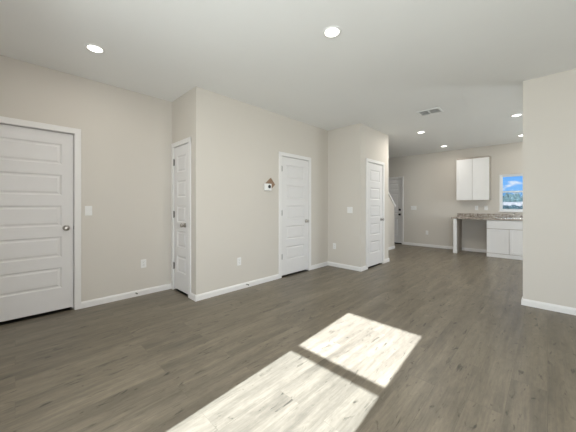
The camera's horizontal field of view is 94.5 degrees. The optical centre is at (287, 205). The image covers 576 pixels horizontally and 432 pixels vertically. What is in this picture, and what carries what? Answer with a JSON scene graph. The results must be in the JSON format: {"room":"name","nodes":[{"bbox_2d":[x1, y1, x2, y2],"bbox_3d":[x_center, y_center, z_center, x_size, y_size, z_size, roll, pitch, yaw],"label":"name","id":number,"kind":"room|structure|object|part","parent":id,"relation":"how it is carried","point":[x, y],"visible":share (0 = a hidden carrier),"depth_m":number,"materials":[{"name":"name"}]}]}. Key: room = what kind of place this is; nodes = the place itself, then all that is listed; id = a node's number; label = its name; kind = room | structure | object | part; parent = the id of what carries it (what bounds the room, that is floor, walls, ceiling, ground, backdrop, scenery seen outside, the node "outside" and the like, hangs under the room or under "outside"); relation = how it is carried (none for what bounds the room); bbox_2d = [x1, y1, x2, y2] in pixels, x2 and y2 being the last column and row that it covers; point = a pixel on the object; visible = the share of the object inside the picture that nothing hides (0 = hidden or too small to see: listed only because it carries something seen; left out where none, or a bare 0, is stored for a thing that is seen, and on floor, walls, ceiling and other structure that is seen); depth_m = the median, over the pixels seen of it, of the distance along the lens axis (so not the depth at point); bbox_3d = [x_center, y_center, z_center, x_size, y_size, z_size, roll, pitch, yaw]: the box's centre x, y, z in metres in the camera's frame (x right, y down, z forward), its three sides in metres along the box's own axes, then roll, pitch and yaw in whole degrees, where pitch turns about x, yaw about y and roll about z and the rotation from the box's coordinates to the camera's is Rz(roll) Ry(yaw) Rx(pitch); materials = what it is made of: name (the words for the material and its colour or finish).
{"room":"empty living room","nodes":[
{"label":"empty living room","id":0,"kind":"room"},
{"bbox_2d":[0,55,171,301],"bbox_3d":[-2.526,-0.148,3.156,0.115,2.740,2.231,0,0,44],"label":"wall","id":1,"kind":"structure","parent":0,"point":[126,135],"depth_m":3.37,"materials":[{"name":"beige paint"}]},
{"bbox_2d":[0,116,80,324],"bbox_3d":[-2.827,0.163,2.856,0.202,2.118,0.948,0,0,44],"label":"door","id":2,"kind":"structure","parent":1,"relation":"in","point":[40,163],"depth_m":2.91,"materials":[{"name":"white paint"}]},
{"bbox_3d":[-2.540,0.262,3.053,0.065,0.066,0.066,0,0,44],"label":"knob","id":3,"kind":"part","parent":2,"relation":"part of","materials":[{"name":"silver metal"}]},
{"bbox_2d":[85,206,91,215],"bbox_3d":[-2.396,0.066,3.199,0.010,0.115,0.070,0,0,44],"label":"light switch","id":4,"kind":"object","parent":1,"relation":"attached to","point":[88,209],"visible":1,"depth_m":3.19,"materials":[{"name":"white plastic"}]},
{"bbox_2d":[81,283,170,308],"bbox_3d":[-2.480,1.183,3.111,0.014,0.078,2.231,0,0,44],"label":"baseboard","id":5,"kind":"structure","parent":1,"relation":"attached to","point":[103,300],"depth_m":3.45,"materials":[{"name":"white paint"}]},
{"bbox_2d":[141,259,145,267],"bbox_3d":[-1.972,0.797,3.635,0.009,0.115,0.070,0,0,44],"label":"wall outlet","id":6,"kind":"object","parent":1,"relation":"attached to","point":[143,261],"visible":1,"depth_m":3.63,"materials":[{"name":"white plastic"}]},
{"bbox_2d":[172,89,191,292],"bbox_3d":[-1.482,-0.148,3.776,0.744,2.740,0.115,0,0,44],"label":"wall","id":7,"kind":"structure","parent":0,"point":[182,106],"depth_m":3.63,"materials":[{"name":"beige paint"}]},
{"bbox_2d":[171,137,190,297],"bbox_3d":[-1.447,0.163,3.732,0.603,2.118,0.230,0,0,44],"label":"door","id":8,"kind":"structure","parent":7,"relation":"in","point":[180,150],"depth_m":3.70,"materials":[{"name":"white paint"}]},
{"bbox_2d":[190,293,194,300],"bbox_3d":[-1.224,1.183,3.435,0.130,0.078,0.014,0,0,44],"label":"baseboard","id":9,"kind":"structure","parent":7,"relation":"attached to","point":[192,296],"depth_m":3.43,"materials":[{"name":"white paint"}]},
{"bbox_2d":[192,86,327,294],"bbox_3d":[-0.222,-0.148,4.452,0.115,2.740,2.842,0,0,44],"label":"wall","id":10,"kind":"structure","parent":0,"point":[236,145],"depth_m":3.89,"materials":[{"name":"beige paint"}]},
{"bbox_2d":[237,257,240,265],"bbox_3d":[-0.709,0.817,3.864,0.009,0.115,0.070,0,0,44],"label":"wall outlet","id":11,"kind":"object","parent":10,"relation":"attached to","point":[239,258],"visible":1,"depth_m":3.86,"materials":[{"name":"white plastic"}]},
{"bbox_2d":[195,261,327,301],"bbox_3d":[-0.180,1.183,4.402,0.014,0.078,2.856,0,0,44],"label":"baseboard","id":12,"kind":"structure","parent":10,"relation":"attached to","point":[217,292],"depth_m":3.87,"materials":[{"name":"white paint"}]},
{"bbox_2d":[264,178,274,190],"bbox_3d":[-0.286,-0.337,4.265,0.055,0.207,0.237,0,0,44],"label":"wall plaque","id":13,"kind":"object","parent":10,"relation":"attached to","point":[269,184],"visible":1,"depth_m":4.24,"materials":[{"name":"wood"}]},
{"bbox_2d":[279,151,310,278],"bbox_3d":[0.100,0.163,4.771,0.230,2.118,0.842,0,0,44],"label":"door","id":14,"kind":"structure","parent":10,"relation":"in","point":[294,170],"depth_m":4.72,"materials":[{"name":"white paint"}]},
{"bbox_2d":[0,243,575,431],"bbox_3d":[1.665,1.297,3.855,7.630,0.150,9.315,0,0,44],"label":"floor","id":15,"kind":"structure","parent":0,"point":[423,339],"depth_m":2.12,"materials":[{"name":"grey wood"}]},
{"bbox_2d":[453,219,461,252],"bbox_3d":[4.481,0.784,7.027,0.088,0.876,0.608,0,0,44],"label":"end panel","id":16,"kind":"object","parent":15,"relation":"on","point":[457,223],"visible":0.98,"depth_m":6.88,"materials":[{"name":"white paint"}]},
{"bbox_2d":[487,220,522,259],"bbox_3d":[5.252,0.784,6.282,0.836,0.876,0.598,0,0,44],"label":"base cabinet","id":17,"kind":"object","parent":15,"relation":"on","point":[504,237],"visible":0.69,"depth_m":6.12,"materials":[{"name":"white paint"}]},
{"bbox_2d":[451,213,522,220],"bbox_3d":[4.984,0.281,6.524,1.575,0.129,0.630,0,0,44],"label":"countertop","id":18,"kind":"structure","parent":17,"relation":"on","point":[459,215],"depth_m":6.67,"materials":[{"name":"stone"}]},
{"bbox_3d":[4.901,0.844,6.220,0.410,0.565,0.019,0,0,44],"label":"door","id":19,"kind":"part","parent":17,"relation":"part of","materials":[{"name":"white paint"}]},
{"bbox_3d":[5.199,0.844,5.929,0.410,0.565,0.019,0,0,44],"label":"door","id":20,"kind":"part","parent":17,"relation":"part of","materials":[{"name":"white paint"}]},
{"bbox_2d":[0,0,575,157],"bbox_3d":[1.665,-1.593,3.855,7.630,0.150,9.315,0,0,44],"label":"ceiling","id":21,"kind":"structure","parent":0,"point":[390,61],"depth_m":2.65,"materials":[{"name":"white paint"}]},
{"bbox_2d":[84,43,104,53],"bbox_3d":[-1.869,-1.514,2.578,0.166,0.008,0.166,0,0,44],"label":"recessed light","id":22,"kind":"object","parent":21,"relation":"in","point":[94,48],"visible":1,"depth_m":2.57,"materials":[{"name":"white plastic"}]},
{"bbox_2d":[323,26,341,37],"bbox_3d":[0.386,-1.514,2.332,0.166,0.008,0.166,0,0,44],"label":"recessed light","id":23,"kind":"object","parent":21,"relation":"in","point":[331,31],"visible":1,"depth_m":2.32,"materials":[{"name":"white plastic"}]},
{"bbox_2d":[416,107,443,116],"bbox_3d":[2.296,-1.513,4.319,0.340,0.010,0.270,0,0,44],"label":"ceiling vent","id":24,"kind":"object","parent":21,"relation":"in","point":[437,109],"visible":1,"depth_m":4.31,"materials":[{"name":"white metal"}]},
{"bbox_2d":[328,124,354,265],"bbox_3d":[1.033,-0.148,5.293,0.738,2.740,0.115,0,0,44],"label":"wall","id":25,"kind":"structure","parent":0,"point":[341,141],"depth_m":5.20,"materials":[{"name":"beige paint"}]},
{"bbox_2d":[328,261,359,270],"bbox_3d":[1.071,1.183,5.166,0.738,0.078,0.014,0,0,44],"label":"baseboard","id":26,"kind":"structure","parent":25,"relation":"attached to","point":[339,265],"depth_m":5.14,"materials":[{"name":"white paint"}]},
{"bbox_2d":[347,207,352,212],"bbox_3d":[1.177,0.091,5.065,0.116,0.115,0.010,0,0,44],"label":"light switch","id":27,"kind":"object","parent":25,"relation":"attached to","point":[349,209],"visible":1,"depth_m":5.06,"materials":[{"name":"white plastic"}]},
{"bbox_2d":[355,123,385,266],"bbox_3d":[1.679,-0.148,5.345,0.115,2.740,1.091,0,0,44],"label":"wall","id":28,"kind":"structure","parent":0,"point":[370,143],"depth_m":4.99,"materials":[{"name":"beige paint"}]},
{"bbox_2d":[360,258,388,271],"bbox_3d":[1.766,1.183,5.341,0.014,0.078,1.234,0,0,44],"label":"baseboard","id":29,"kind":"structure","parent":28,"relation":"attached to","point":[363,268],"depth_m":5.00,"materials":[{"name":"white paint"}]},
{"bbox_2d":[366,158,384,269],"bbox_3d":[1.714,0.163,5.369,0.230,2.118,0.786,0,0,44],"label":"door","id":30,"kind":"structure","parent":28,"relation":"in","point":[375,170],"depth_m":5.34,"materials":[{"name":"white paint"}]},
{"bbox_2d":[386,134,387,258],"bbox_3d":[1.165,-0.148,6.688,2.728,2.740,0.115,0,0,44],"label":"wall","id":31,"kind":"structure","parent":0,"point":[386,134],"depth_m":5.71,"materials":[{"name":"beige paint"}]},
{"bbox_2d":[388,195,393,246],"bbox_3d":[2.330,-0.148,6.918,0.115,2.740,1.841,0,0,44],"label":"wall","id":32,"kind":"structure","parent":0,"point":[390,204],"depth_m":7.35,"materials":[{"name":"beige paint"}]},
{"bbox_2d":[388,191,395,206],"bbox_3d":[2.382,-0.690,6.971,0.157,1.494,1.807,0,0,44],"label":"trim","id":33,"kind":"structure","parent":32,"relation":"attached to","point":[388,191],"depth_m":7.37,"materials":[{"name":"white paint"}]},
{"bbox_2d":[388,142,522,249],"bbox_3d":[4.877,-0.148,7.149,7.630,2.740,0.115,0,0,44],"label":"wall","id":34,"kind":"structure","parent":0,"point":[430,178],"depth_m":7.51,"materials":[{"name":"beige paint"}]},
{"bbox_2d":[388,176,403,243],"bbox_3d":[3.283,0.163,8.714,1.048,2.118,0.200,0,0,44],"label":"door","id":35,"kind":"structure","parent":34,"relation":"in","point":[395,184],"depth_m":8.45,"materials":[{"name":"white paint"}]},
{"bbox_2d":[404,242,486,252],"bbox_3d":[4.382,1.183,7.540,2.165,0.078,0.014,0,0,44],"label":"baseboard","id":36,"kind":"structure","parent":34,"relation":"attached to","point":[405,243],"depth_m":7.54,"materials":[{"name":"white paint"}]},
{"bbox_2d":[456,155,490,199],"bbox_3d":[4.816,-0.681,6.910,0.699,1.098,0.309,0,0,44],"label":"upper cabinet","id":37,"kind":"object","parent":34,"relation":"attached to","point":[473,174],"visible":1,"depth_m":6.78,"materials":[{"name":"white paint"}]},
{"bbox_3d":[4.588,-0.660,6.930,0.343,1.056,0.019,0,0,44],"label":"door","id":38,"kind":"part","parent":37,"relation":"part of","materials":[{"name":"white paint"}]},
{"bbox_3d":[4.839,-0.660,6.685,0.343,1.056,0.019,0,0,44],"label":"door","id":39,"kind":"part","parent":37,"relation":"part of","materials":[{"name":"white paint"}]},
{"bbox_2d":[457,213,522,217],"bbox_3d":[5.196,0.262,6.742,1.575,0.091,0.020,0,0,44],"label":"backsplash","id":40,"kind":"structure","parent":34,"relation":"attached to","point":[458,214],"depth_m":6.79,"materials":[{"name":"stone"}]},
{"bbox_2d":[500,173,522,211],"bbox_3d":[5.550,-0.306,6.488,0.610,0.915,0.060,0,0,44],"label":"window","id":41,"kind":"structure","parent":34,"relation":"in","point":[521,174],"depth_m":6.63,"materials":[{"name":"white plastic"}]},
{"bbox_3d":[5.558,-0.525,6.497,0.550,0.417,0.022,0,0,44],"label":"sash","id":42,"kind":"part","parent":41,"relation":"part of","materials":[{"name":"blue glass"}]},
{"bbox_3d":[5.542,-0.114,6.480,0.550,0.472,0.022,0,0,44],"label":"sash","id":43,"kind":"part","parent":41,"relation":"part of","materials":[{"name":"white plastic"}]},
{"bbox_2d":[523,69,575,307],"bbox_3d":[3.787,-0.148,2.463,2.418,2.740,0.115,0,0,44],"label":"wall partition","id":44,"kind":"structure","parent":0,"point":[549,102],"depth_m":3.10,"materials":[{"name":"beige paint"}]},
{"bbox_2d":[521,296,575,314],"bbox_3d":[3.777,1.183,2.463,2.432,0.078,0.129,0,0,44],"label":"baseboard","id":45,"kind":"structure","parent":44,"relation":"attached to","point":[537,304],"depth_m":3.10,"materials":[{"name":"white paint"}]},
{"label":"outside","id":46,"kind":"structure","parent":0,"visible":0},
{"bbox_3d":[10.208,1.622,31.950,90.000,0.200,120.000,0,0,44],"label":"ground","id":47,"kind":"structure","parent":46,"visible":0},
{"bbox_2d":[503,193,511,201],"bbox_3d":[27.116,-0.026,32.827,1.685,3.096,1.408,0,0,44],"label":"tree","id":48,"kind":"object","parent":47,"relation":"on","point":[507,195],"visible":0.09,"depth_m":32.63,"materials":[{"name":"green plant"}]},
{"bbox_2d":[503,205,522,208],"bbox_3d":[10.136,0.764,12.465,3.697,1.602,0.822,0,0,44],"label":"hedge","id":49,"kind":"object","parent":47,"relation":"on","point":[504,206],"visible":0.02,"depth_m":12.15,"materials":[{"name":"green plant"}]},
{"bbox_2d":[503,202,522,206],"bbox_3d":[18.812,0.617,23.585,12.000,1.810,0.062,0,0,44],"label":"fence","id":50,"kind":"object","parent":47,"relation":"on","point":[519,204],"visible":0.02,"depth_m":22.94,"materials":[{"name":"white"}]},
{"bbox_2d":[507,193,522,201],"bbox_3d":[25.379,0.056,29.802,1.641,2.932,1.486,0,0,44],"label":"tree","id":51,"kind":"object","parent":47,"relation":"on","point":[516,197],"visible":0.18,"depth_m":29.47,"materials":[{"name":"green plant"}]}
]}

